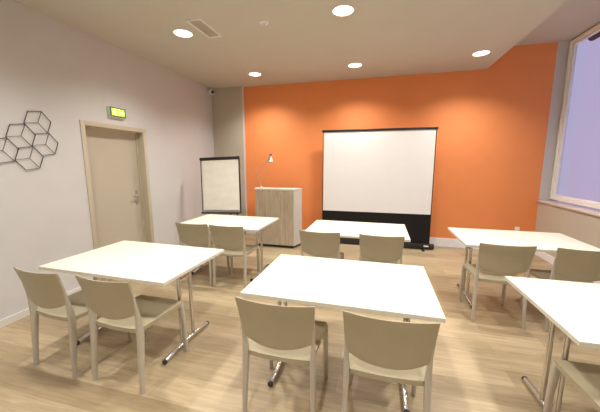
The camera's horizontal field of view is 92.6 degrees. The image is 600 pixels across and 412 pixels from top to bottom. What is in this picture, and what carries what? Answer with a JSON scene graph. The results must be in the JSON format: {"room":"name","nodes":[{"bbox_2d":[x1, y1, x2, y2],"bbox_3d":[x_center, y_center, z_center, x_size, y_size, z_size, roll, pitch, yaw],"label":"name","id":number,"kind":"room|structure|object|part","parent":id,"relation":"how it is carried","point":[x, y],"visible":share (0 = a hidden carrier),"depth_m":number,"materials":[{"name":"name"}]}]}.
{"room":"training room","nodes":[
{"label":"training room","id":0,"kind":"room"},
{"bbox_2d":[0,0,216,319],"bbox_3d":[-2.982,-0.641,2.492,0.220,3.650,8.000,2,9,15],"label":"wall","id":1,"kind":"structure","parent":0,"point":[55,68],"depth_m":3.27,"materials":[{"name":"grey paint"}]},
{"bbox_2d":[0,111,57,169],"bbox_3d":[-2.757,-0.664,2.868,0.007,0.614,0.638,2,9,15],"label":"wall decor","id":2,"kind":"object","parent":1,"relation":"attached to","point":[27,111],"visible":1,"depth_m":2.92,"materials":[{"name":"black metal"}]},
{"bbox_2d":[0,232,210,327],"bbox_3d":[-2.875,1.135,2.706,0.012,0.075,7.950,2,9,15],"label":"baseboard","id":3,"kind":"structure","parent":1,"relation":"attached to","point":[8,320],"depth_m":2.88,"materials":[{"name":"white wood"}]},
{"bbox_2d":[107,106,125,118],"bbox_3d":[-2.463,-1.255,3.855,0.051,0.127,0.252,2,9,15],"label":"exit sign","id":4,"kind":"object","parent":1,"relation":"attached to","point":[111,111],"visible":1,"depth_m":3.82,"materials":[{"name":"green plastic"}]},
{"bbox_3d":[-2.440,-1.254,3.849,0.002,0.092,0.200,2,9,15],"label":"lit panel","id":5,"kind":"part","parent":4,"relation":"part of","materials":[{"name":"green plastic"}]},
{"bbox_2d":[79,120,154,280],"bbox_3d":[-2.578,-0.077,4.059,0.212,2.065,1.010,2,9,15],"label":"door","id":6,"kind":"structure","parent":1,"relation":"in","point":[115,157],"depth_m":4.06,"materials":[{"name":"beige paint"}]},
{"bbox_3d":[-2.511,-0.138,4.414,0.008,0.220,0.040,2,9,15],"label":"lock plate","id":7,"kind":"part","parent":6,"relation":"part of","materials":[{"name":"metal"}]},
{"bbox_2d":[208,89,214,94],"bbox_3d":[-1.831,-2.362,5.938,0.140,0.112,0.117,2,9,15],"label":"security camera","id":8,"kind":"object","parent":1,"relation":"attached to","point":[211,91],"visible":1,"depth_m":5.90,"materials":[{"name":"white plastic"}]},
{"bbox_2d":[212,87,245,233],"bbox_3d":[-1.516,-0.929,6.215,0.715,3.103,0.050,2,9,15],"label":"wall","id":9,"kind":"structure","parent":0,"point":[226,102],"depth_m":6.08,"materials":[{"name":"beige paint"}]},
{"bbox_2d":[242,86,247,233],"bbox_3d":[-1.175,-0.916,6.122,0.022,3.103,0.056,2,9,15],"label":"trim","id":10,"kind":"structure","parent":9,"relation":"attached to","point":[243,112],"depth_m":6.07,"materials":[{"name":"beige paint"}]},
{"bbox_2d":[0,234,599,411],"bbox_3d":[0.074,1.330,1.975,6.537,0.100,8.240,2,9,15],"label":"floor","id":11,"kind":"structure","parent":0,"point":[480,365],"depth_m":2.27,"materials":[{"name":"brown wood"}]},
{"bbox_2d":[13,266,131,378],"bbox_3d":[-1.790,0.818,2.297,0.455,0.820,0.552,3,9,18],"label":"chair","id":12,"kind":"object","parent":11,"relation":"on","point":[46,291],"visible":0.68,"depth_m":2.07,"materials":[{"name":"beige plastic"}]},
{"bbox_3d":[-2.047,0.851,2.185,0.034,0.790,0.086,3,9,18],"label":"leg","id":13,"kind":"part","parent":12,"relation":"part of","materials":[{"name":"beige plastic"}]},
{"bbox_3d":[-1.861,0.592,2.043,0.455,0.297,0.094,3,9,18],"label":"backrest","id":14,"kind":"part","parent":12,"relation":"part of","materials":[{"name":"beige plastic"}]},
{"bbox_3d":[-1.775,0.790,2.337,0.436,0.044,0.432,3,9,18],"label":"seat","id":15,"kind":"part","parent":12,"relation":"part of","materials":[{"name":"beige plastic"}]},
{"bbox_3d":[-1.651,0.870,2.056,0.034,0.790,0.086,3,9,18],"label":"leg","id":16,"kind":"part","parent":12,"relation":"part of","materials":[{"name":"beige plastic"}]},
{"bbox_3d":[-1.517,0.984,2.495,0.038,0.432,0.057,3,9,18],"label":"leg","id":17,"kind":"part","parent":12,"relation":"part of","materials":[{"name":"beige plastic"}]},
{"bbox_2d":[38,240,223,364],"bbox_3d":[-1.415,0.815,2.582,1.202,0.738,0.806,2,9,16],"label":"folding table","id":18,"kind":"object","parent":11,"relation":"on","point":[157,264],"visible":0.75,"depth_m":2.42,"materials":[{"name":"white laminate"}]},
{"bbox_3d":[-1.850,0.805,2.704,0.031,0.655,0.177,2,9,16],"label":"leg","id":19,"kind":"part","parent":18,"relation":"part of","materials":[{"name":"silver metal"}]},
{"bbox_3d":[-0.980,0.841,2.462,0.031,0.655,0.177,2,9,16],"label":"leg","id":20,"kind":"part","parent":18,"relation":"part of","materials":[{"name":"silver metal"}]},
{"bbox_2d":[74,274,188,394],"bbox_3d":[-1.227,0.840,2.152,0.455,0.820,0.552,2,9,16],"label":"chair","id":21,"kind":"object","parent":11,"relation":"on","point":[117,306],"visible":1,"depth_m":1.96,"materials":[{"name":"beige plastic"}]},
{"bbox_3d":[-1.480,0.873,2.033,0.034,0.790,0.086,2,9,16],"label":"leg","id":22,"kind":"part","parent":21,"relation":"part of","materials":[{"name":"beige plastic"}]},
{"bbox_3d":[-1.292,0.614,1.896,0.455,0.297,0.094,2,9,16],"label":"backrest","id":23,"kind":"part","parent":21,"relation":"part of","materials":[{"name":"beige plastic"}]},
{"bbox_3d":[-1.081,0.890,1.916,0.034,0.790,0.086,2,9,16],"label":"leg","id":24,"kind":"part","parent":21,"relation":"part of","materials":[{"name":"beige plastic"}]},
{"bbox_3d":[-1.214,0.811,2.192,0.436,0.044,0.432,2,9,16],"label":"seat","id":25,"kind":"part","parent":21,"relation":"part of","materials":[{"name":"beige plastic"}]},
{"bbox_3d":[-1.354,0.987,2.474,0.038,0.432,0.057,2,9,16],"label":"leg","id":26,"kind":"part","parent":21,"relation":"part of","materials":[{"name":"beige plastic"}]},
{"bbox_3d":[-0.959,1.004,2.358,0.038,0.432,0.057,2,9,16],"label":"leg","id":27,"kind":"part","parent":21,"relation":"part of","materials":[{"name":"beige plastic"}]},
{"bbox_2d":[175,222,229,286],"bbox_3d":[-1.290,0.584,3.843,0.455,0.820,0.552,2,9,15],"label":"chair","id":28,"kind":"object","parent":11,"relation":"on","point":[194,235],"visible":0.6,"depth_m":3.59,"materials":[{"name":"beige plastic"}]},
{"bbox_3d":[-1.348,0.358,3.585,0.455,0.297,0.094,2,9,15],"label":"backrest","id":29,"kind":"part","parent":28,"relation":"part of","materials":[{"name":"beige plastic"}]},
{"bbox_3d":[-1.278,0.556,3.883,0.436,0.044,0.432,2,9,15],"label":"seat","id":30,"kind":"part","parent":28,"relation":"part of","materials":[{"name":"beige plastic"}]},
{"bbox_3d":[-1.137,0.634,3.611,0.034,0.790,0.086,2,9,15],"label":"leg","id":31,"kind":"part","parent":28,"relation":"part of","materials":[{"name":"beige plastic"}]},
{"bbox_3d":[-1.027,0.748,4.056,0.038,0.432,0.057,2,9,15],"label":"leg","id":32,"kind":"part","parent":28,"relation":"part of","materials":[{"name":"beige plastic"}]},
{"bbox_2d":[199,156,241,229],"bbox_3d":[-1.385,-0.082,5.380,0.802,1.676,0.595,2,9,13],"label":"easel","id":33,"kind":"object","parent":11,"relation":"on","point":[220,176],"visible":0.92,"depth_m":5.13,"materials":[{"name":"white paper"}]},
{"bbox_2d":[201,212,239,213],"bbox_3d":[-1.426,0.122,5.146,0.733,0.062,0.066,2,9,13],"label":"tray","id":34,"kind":"object","parent":33,"relation":"on","point":[201,212],"depth_m":5.11,"materials":[{"name":"black metal"}]},
{"bbox_2d":[175,214,278,281],"bbox_3d":[-1.002,0.577,4.146,1.202,0.738,0.806,2,9,15],"label":"folding table","id":35,"kind":"object","parent":11,"relation":"on","point":[249,223],"visible":0.77,"depth_m":4.05,"materials":[{"name":"white laminate"}]},
{"bbox_3d":[-0.567,0.603,4.029,0.031,0.655,0.177,2,9,15],"label":"leg","id":36,"kind":"part","parent":35,"relation":"part of","materials":[{"name":"silver metal"}]},
{"bbox_2d":[208,224,260,287],"bbox_3d":[-0.828,0.603,3.715,0.455,0.820,0.552,2,9,15],"label":"chair","id":37,"kind":"object","parent":11,"relation":"on","point":[230,239],"visible":0.98,"depth_m":3.49,"materials":[{"name":"beige plastic"}]},
{"bbox_3d":[-1.078,0.637,3.588,0.034,0.790,0.086,2,9,15],"label":"leg","id":38,"kind":"part","parent":37,"relation":"part of","materials":[{"name":"beige plastic"}]},
{"bbox_3d":[-0.887,0.377,3.457,0.455,0.297,0.094,2,9,15],"label":"backrest","id":39,"kind":"part","parent":37,"relation":"part of","materials":[{"name":"beige plastic"}]},
{"bbox_3d":[-0.964,0.751,4.033,0.038,0.432,0.057,2,9,15],"label":"leg","id":40,"kind":"part","parent":37,"relation":"part of","materials":[{"name":"beige plastic"}]},
{"bbox_3d":[-0.817,0.574,3.756,0.436,0.044,0.432,2,9,15],"label":"seat","id":41,"kind":"part","parent":37,"relation":"part of","materials":[{"name":"beige plastic"}]},
{"bbox_3d":[-0.676,0.653,3.483,0.034,0.790,0.086,2,9,15],"label":"leg","id":42,"kind":"part","parent":37,"relation":"part of","materials":[{"name":"beige plastic"}]},
{"bbox_3d":[-0.566,0.766,3.929,0.038,0.432,0.057,2,9,15],"label":"leg","id":43,"kind":"part","parent":37,"relation":"part of","materials":[{"name":"beige plastic"}]},
{"bbox_2d":[254,187,301,247],"bbox_3d":[-0.440,0.210,5.396,0.919,1.092,0.282,2,9,15],"label":"lectern","id":44,"kind":"object","parent":11,"relation":"on","point":[285,204],"visible":0.88,"depth_m":5.26,"materials":[{"name":"beige wood"}]},
{"bbox_2d":[255,154,273,187],"bbox_3d":[-0.655,-0.649,5.342,0.371,0.625,0.132,2,9,15],"label":"desk lamp","id":45,"kind":"object","parent":44,"relation":"on","point":[270,160],"visible":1,"depth_m":5.25,"materials":[{"name":"silver metal"}]},
{"bbox_3d":[-0.540,-0.868,5.278,0.132,0.125,0.132,2,9,15],"label":"lamp shade","id":46,"kind":"part","parent":45,"relation":"part of","materials":[{"name":"metal"}]},
{"bbox_3d":[-0.046,0.213,5.302,0.018,1.023,0.275,6,10,33],"label":"panel","id":47,"kind":"part","parent":44,"relation":"part of","materials":[{"name":"beige wood"}]},
{"bbox_2d":[235,296,327,411],"bbox_3d":[-0.082,0.886,1.839,0.455,0.820,0.552,2,9,15],"label":"chair","id":48,"kind":"object","parent":11,"relation":"on","point":[287,334],"visible":1,"depth_m":1.60,"materials":[{"name":"beige plastic"}]},
{"bbox_3d":[-0.332,0.920,1.712,0.034,0.790,0.086,2,9,15],"label":"leg","id":49,"kind":"part","parent":48,"relation":"part of","materials":[{"name":"beige plastic"}]},
{"bbox_3d":[-0.218,1.034,2.157,0.038,0.432,0.057,2,9,15],"label":"leg","id":50,"kind":"part","parent":48,"relation":"part of","materials":[{"name":"beige plastic"}]},
{"bbox_3d":[-0.141,0.660,1.581,0.455,0.297,0.094,2,9,15],"label":"backrest","id":51,"kind":"part","parent":48,"relation":"part of","materials":[{"name":"beige plastic"}]},
{"bbox_3d":[-0.070,0.857,1.880,0.436,0.044,0.432,2,9,15],"label":"seat","id":52,"kind":"part","parent":48,"relation":"part of","materials":[{"name":"beige plastic"}]},
{"bbox_3d":[0.070,0.936,1.607,0.034,0.790,0.086,2,9,15],"label":"leg","id":53,"kind":"part","parent":48,"relation":"part of","materials":[{"name":"beige plastic"}]},
{"bbox_3d":[0.180,1.049,2.053,0.038,0.432,0.057,2,9,15],"label":"leg","id":54,"kind":"part","parent":48,"relation":"part of","materials":[{"name":"beige plastic"}]},
{"bbox_2d":[299,230,343,258],"bbox_3d":[0.272,0.647,3.415,0.455,0.820,0.552,2,9,15],"label":"chair","id":55,"kind":"object","parent":11,"relation":"on","point":[315,244],"visible":0.71,"depth_m":3.15,"materials":[{"name":"beige plastic"}]},
{"bbox_3d":[0.284,0.619,3.455,0.436,0.044,0.432,2,9,15],"label":"seat","id":56,"kind":"part","parent":55,"relation":"part of","materials":[{"name":"beige plastic"}]},
{"bbox_2d":[240,254,445,411],"bbox_3d":[0.302,0.882,2.121,1.202,0.738,0.806,2,9,15],"label":"folding table","id":57,"kind":"object","parent":11,"relation":"on","point":[407,292],"visible":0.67,"depth_m":1.92,"materials":[{"name":"white laminate"}]},
{"bbox_3d":[-0.134,0.873,2.240,0.031,0.655,0.177,2,9,15],"label":"leg","id":58,"kind":"part","parent":57,"relation":"part of","materials":[{"name":"silver metal"}]},
{"bbox_3d":[0.739,0.908,2.005,0.031,0.655,0.177,2,9,15],"label":"leg","id":59,"kind":"part","parent":57,"relation":"part of","materials":[{"name":"silver metal"}]},
{"bbox_2d":[305,220,410,241],"bbox_3d":[0.717,0.646,3.679,1.202,0.738,0.806,2,9,15],"label":"folding table","id":60,"kind":"object","parent":11,"relation":"on","point":[347,229],"visible":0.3,"depth_m":3.56,"materials":[{"name":"white laminate"}]},
{"bbox_2d":[322,127,438,251],"bbox_3d":[1.389,-0.318,5.297,2.120,2.162,0.340,2,9,15],"label":"projection screen","id":61,"kind":"object","parent":11,"relation":"on","point":[380,175],"visible":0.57,"depth_m":5.24,"materials":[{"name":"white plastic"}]},
{"bbox_2d":[359,234,404,263],"bbox_3d":[0.904,0.671,3.249,0.455,0.820,0.552,2,9,15],"label":"chair","id":62,"kind":"object","parent":11,"relation":"on","point":[381,249],"visible":0.72,"depth_m":2.98,"materials":[{"name":"beige plastic"}]},
{"bbox_3d":[0.915,0.643,3.289,0.436,0.044,0.432,2,9,15],"label":"seat","id":63,"kind":"part","parent":62,"relation":"part of","materials":[{"name":"beige plastic"}]},
{"bbox_2d":[342,310,440,411],"bbox_3d":[0.497,0.908,1.686,0.455,0.820,0.552,2,9,15],"label":"chair","id":64,"kind":"object","parent":11,"relation":"on","point":[399,352],"visible":1,"depth_m":1.44,"materials":[{"name":"beige plastic"}]},
{"bbox_3d":[0.248,0.943,1.559,0.034,0.790,0.086,2,9,15],"label":"leg","id":65,"kind":"part","parent":64,"relation":"part of","materials":[{"name":"beige plastic"}]},
{"bbox_3d":[0.362,1.057,2.003,0.038,0.432,0.057,2,9,15],"label":"leg","id":66,"kind":"part","parent":64,"relation":"part of","materials":[{"name":"beige plastic"}]},
{"bbox_3d":[0.509,0.880,1.726,0.436,0.044,0.432,2,9,15],"label":"seat","id":67,"kind":"part","parent":64,"relation":"part of","materials":[{"name":"beige plastic"}]},
{"bbox_3d":[0.439,0.683,1.428,0.455,0.297,0.094,2,9,15],"label":"backrest","id":68,"kind":"part","parent":64,"relation":"part of","materials":[{"name":"beige plastic"}]},
{"bbox_3d":[0.760,1.072,1.899,0.038,0.432,0.057,2,9,15],"label":"leg","id":69,"kind":"part","parent":64,"relation":"part of","materials":[{"name":"beige plastic"}]},
{"bbox_3d":[0.650,0.958,1.454,0.034,0.790,0.086,2,9,15],"label":"leg","id":70,"kind":"part","parent":64,"relation":"part of","materials":[{"name":"beige plastic"}]},
{"bbox_2d":[458,243,536,328],"bbox_3d":[1.961,0.722,2.909,0.455,0.820,0.552,2,9,15],"label":"chair","id":71,"kind":"object","parent":11,"relation":"on","point":[494,262],"visible":0.91,"depth_m":2.69,"materials":[{"name":"beige plastic"}]},
{"bbox_3d":[1.825,0.870,3.227,0.038,0.432,0.057,2,9,15],"label":"leg","id":72,"kind":"part","parent":71,"relation":"part of","materials":[{"name":"beige plastic"}]},
{"bbox_3d":[1.712,0.756,2.782,0.034,0.790,0.086,2,9,15],"label":"leg","id":73,"kind":"part","parent":71,"relation":"part of","materials":[{"name":"beige plastic"}]},
{"bbox_3d":[1.973,0.693,2.950,0.436,0.044,0.432,2,9,15],"label":"seat","id":74,"kind":"part","parent":71,"relation":"part of","materials":[{"name":"beige plastic"}]},
{"bbox_3d":[2.223,0.885,3.123,0.038,0.432,0.057,2,9,15],"label":"leg","id":75,"kind":"part","parent":71,"relation":"part of","materials":[{"name":"beige plastic"}]},
{"bbox_3d":[1.903,0.496,2.651,0.455,0.297,0.094,2,9,15],"label":"backrest","id":76,"kind":"part","parent":71,"relation":"part of","materials":[{"name":"beige plastic"}]},
{"bbox_3d":[2.114,0.772,2.677,0.034,0.790,0.086,2,9,15],"label":"leg","id":77,"kind":"part","parent":71,"relation":"part of","materials":[{"name":"beige plastic"}]},
{"bbox_2d":[447,227,599,308],"bbox_3d":[2.367,0.718,3.190,1.202,0.738,0.806,2,9,15],"label":"folding table","id":78,"kind":"object","parent":11,"relation":"on","point":[470,238],"visible":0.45,"depth_m":3.13,"materials":[{"name":"white laminate"}]},
{"bbox_3d":[1.931,0.709,3.308,0.031,0.655,0.177,2,9,15],"label":"leg","id":79,"kind":"part","parent":78,"relation":"part of","materials":[{"name":"silver metal"}]},
{"bbox_2d":[505,276,599,411],"bbox_3d":[1.982,0.956,1.621,1.202,0.738,0.806,2,9,14],"label":"folding table","id":80,"kind":"object","parent":11,"relation":"on","point":[573,307],"visible":0.93,"depth_m":1.70,"materials":[{"name":"white laminate"}]},
{"bbox_3d":[1.544,0.948,1.735,0.031,0.655,0.177,2,9,14],"label":"leg","id":81,"kind":"part","parent":80,"relation":"part of","materials":[{"name":"silver metal"}]},
{"bbox_2d":[520,248,599,331],"bbox_3d":[2.550,0.744,2.753,0.455,0.820,0.552,2,9,15],"label":"chair","id":82,"kind":"object","parent":11,"relation":"on","point":[573,265],"visible":0.73,"depth_m":2.52,"materials":[{"name":"beige plastic"}]},
{"bbox_3d":[2.301,0.779,2.626,0.034,0.790,0.086,2,9,15],"label":"leg","id":83,"kind":"part","parent":82,"relation":"part of","materials":[{"name":"beige plastic"}]},
{"bbox_3d":[2.562,0.716,2.794,0.436,0.044,0.432,2,9,15],"label":"seat","id":84,"kind":"part","parent":82,"relation":"part of","materials":[{"name":"beige plastic"}]},
{"bbox_3d":[2.492,0.519,2.495,0.455,0.297,0.094,2,9,15],"label":"backrest","id":85,"kind":"part","parent":82,"relation":"part of","materials":[{"name":"beige plastic"}]},
{"bbox_2d":[543,359,599,411],"bbox_3d":[1.596,0.958,1.349,0.455,0.820,0.552,2,9,15],"label":"chair","id":86,"kind":"object","parent":11,"relation":"on","point":[585,377],"visible":1,"depth_m":1.54,"materials":[{"name":"beige plastic"}]},
{"bbox_3d":[1.461,1.106,1.666,0.038,0.432,0.057,2,9,15],"label":"leg","id":87,"kind":"part","parent":86,"relation":"part of","materials":[{"name":"beige plastic"}]},
{"bbox_2d":[14,0,599,88],"bbox_3d":[0.205,-2.054,1.427,6.377,0.550,8.000,2,9,15],"label":"ceiling","id":88,"kind":"structure","parent":0,"point":[302,41],"depth_m":3.54,"materials":[{"name":"white paint"}]},
{"bbox_2d":[172,28,193,37],"bbox_3d":[-1.407,-2.075,3.448,0.240,0.009,0.240,2,9,15],"label":"recessed light","id":89,"kind":"object","parent":88,"relation":"in","point":[183,33],"visible":1,"depth_m":3.45,"materials":[{"name":"white plastic"}]},
{"bbox_2d":[174,30,191,36],"bbox_3d":[-1.407,-2.077,3.447,0.206,0.004,0.206,2,9,15],"label":"diffuser","id":90,"kind":"object","parent":89,"relation":"attached to","point":[180,33],"depth_m":3.45,"materials":[{"name":"beige plastic"}]},
{"bbox_2d":[186,18,221,37],"bbox_3d":[-1.105,-2.059,3.334,0.184,0.008,0.456,2,9,15],"label":"ceiling vent","id":91,"kind":"object","parent":88,"relation":"in","point":[199,24],"visible":1,"depth_m":3.30,"materials":[{"name":"beige metal"}]},
{"bbox_2d":[192,20,218,36],"bbox_3d":[-1.105,-2.059,3.334,0.129,0.005,0.412,2,9,15],"label":"grille","id":92,"kind":"object","parent":91,"relation":"attached to","point":[200,25],"depth_m":3.32,"materials":[{"name":"beige metal"}]},
{"bbox_2d":[248,72,261,75],"bbox_3d":[-0.793,-2.317,5.042,0.240,0.009,0.240,2,9,15],"label":"recessed light","id":93,"kind":"object","parent":88,"relation":"in","point":[249,73],"visible":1,"depth_m":5.04,"materials":[{"name":"white plastic"}]},
{"bbox_2d":[259,20,268,25],"bbox_3d":[-0.399,-2.024,3.182,0.104,0.034,0.104,2,9,15],"label":"smoke detector","id":94,"kind":"object","parent":88,"relation":"attached to","point":[262,22],"visible":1,"depth_m":3.16,"materials":[{"name":"plastic"}]},
{"bbox_2d":[331,4,354,16],"bbox_3d":[0.441,-2.000,2.936,0.240,0.009,0.240,2,9,15],"label":"recessed light","id":95,"kind":"object","parent":88,"relation":"in","point":[342,10],"visible":1,"depth_m":2.93,"materials":[{"name":"white plastic"}]},
{"bbox_2d":[333,6,352,15],"bbox_3d":[0.441,-2.001,2.936,0.206,0.004,0.206,2,9,15],"label":"diffuser","id":96,"kind":"object","parent":95,"relation":"attached to","point":[337,10],"depth_m":2.93,"materials":[{"name":"beige plastic"}]},
{"bbox_2d":[347,62,362,67],"bbox_3d":[0.880,-2.250,4.585,0.240,0.009,0.240,2,9,15],"label":"recessed light","id":97,"kind":"object","parent":88,"relation":"in","point":[356,64],"visible":1,"depth_m":4.59,"materials":[{"name":"white plastic"}]},
{"bbox_2d":[349,63,360,66],"bbox_3d":[0.880,-2.251,4.585,0.206,0.004,0.206,2,9,15],"label":"diffuser","id":98,"kind":"object","parent":97,"relation":"attached to","point":[351,64],"depth_m":4.59,"materials":[{"name":"beige plastic"}]},
{"bbox_2d":[471,50,490,56],"bbox_3d":[2.583,-2.177,4.087,0.240,0.009,0.240,2,9,15],"label":"recessed light","id":99,"kind":"object","parent":88,"relation":"in","point":[481,52],"visible":1,"depth_m":4.09,"materials":[{"name":"white plastic"}]},
{"bbox_2d":[473,51,488,55],"bbox_3d":[2.583,-2.178,4.087,0.206,0.004,0.206,2,9,15],"label":"diffuser","id":100,"kind":"object","parent":99,"relation":"attached to","point":[478,53],"depth_m":4.09,"materials":[{"name":"beige plastic"}]},
{"bbox_2d":[244,41,577,238],"bbox_3d":[1.137,-1.111,5.568,6.597,3.650,0.120,2,9,15],"label":"wall","id":101,"kind":"structure","parent":0,"point":[492,122],"depth_m":5.10,"materials":[{"name":"orange paint"}]},
{"bbox_2d":[248,230,478,248],"bbox_3d":[1.448,0.634,5.679,5.402,0.165,0.014,2,9,15],"label":"baseboard","id":102,"kind":"structure","parent":101,"relation":"attached to","point":[441,242],"depth_m":5.34,"materials":[{"name":"white wood"}]},
{"bbox_2d":[535,202,599,281],"bbox_3d":[3.164,-0.405,0.887,0.260,3.650,8.000,2,9,15],"label":"wall","id":103,"kind":"structure","parent":0,"point":[583,227],"depth_m":4.10,"materials":[{"name":"beige paint"}]},
{"bbox_2d":[535,252,599,283],"bbox_3d":[3.032,1.337,1.176,0.012,0.120,7.980,2,9,15],"label":"baseboard","id":104,"kind":"structure","parent":103,"relation":"attached to","point":[543,255],"depth_m":4.55,"materials":[{"name":"white wood"}]},
{"bbox_2d":[537,200,599,216],"bbox_3d":[3.724,0.173,3.177,0.270,0.030,3.497,2,9,15],"label":"trim","id":105,"kind":"structure","parent":103,"relation":"attached to","point":[595,212],"depth_m":4.09,"materials":[{"name":"stone"}]},
{"bbox_2d":[550,23,599,208],"bbox_3d":[3.786,-1.093,2.970,0.070,2.475,3.500,2,9,15],"label":"window","id":106,"kind":"structure","parent":103,"relation":"in","point":[595,29],"depth_m":4.51,"materials":[{"name":"white wood"}]},
{"bbox_2d":[588,32,599,40],"bbox_3d":[3.987,-2.404,2.676,0.330,0.215,3.820,2,9,15],"label":"awning","id":107,"kind":"object","parent":103,"relation":"attached to","point":[597,35],"visible":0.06,"depth_m":4.36,"materials":[{"name":"red fabric"}]}
]}

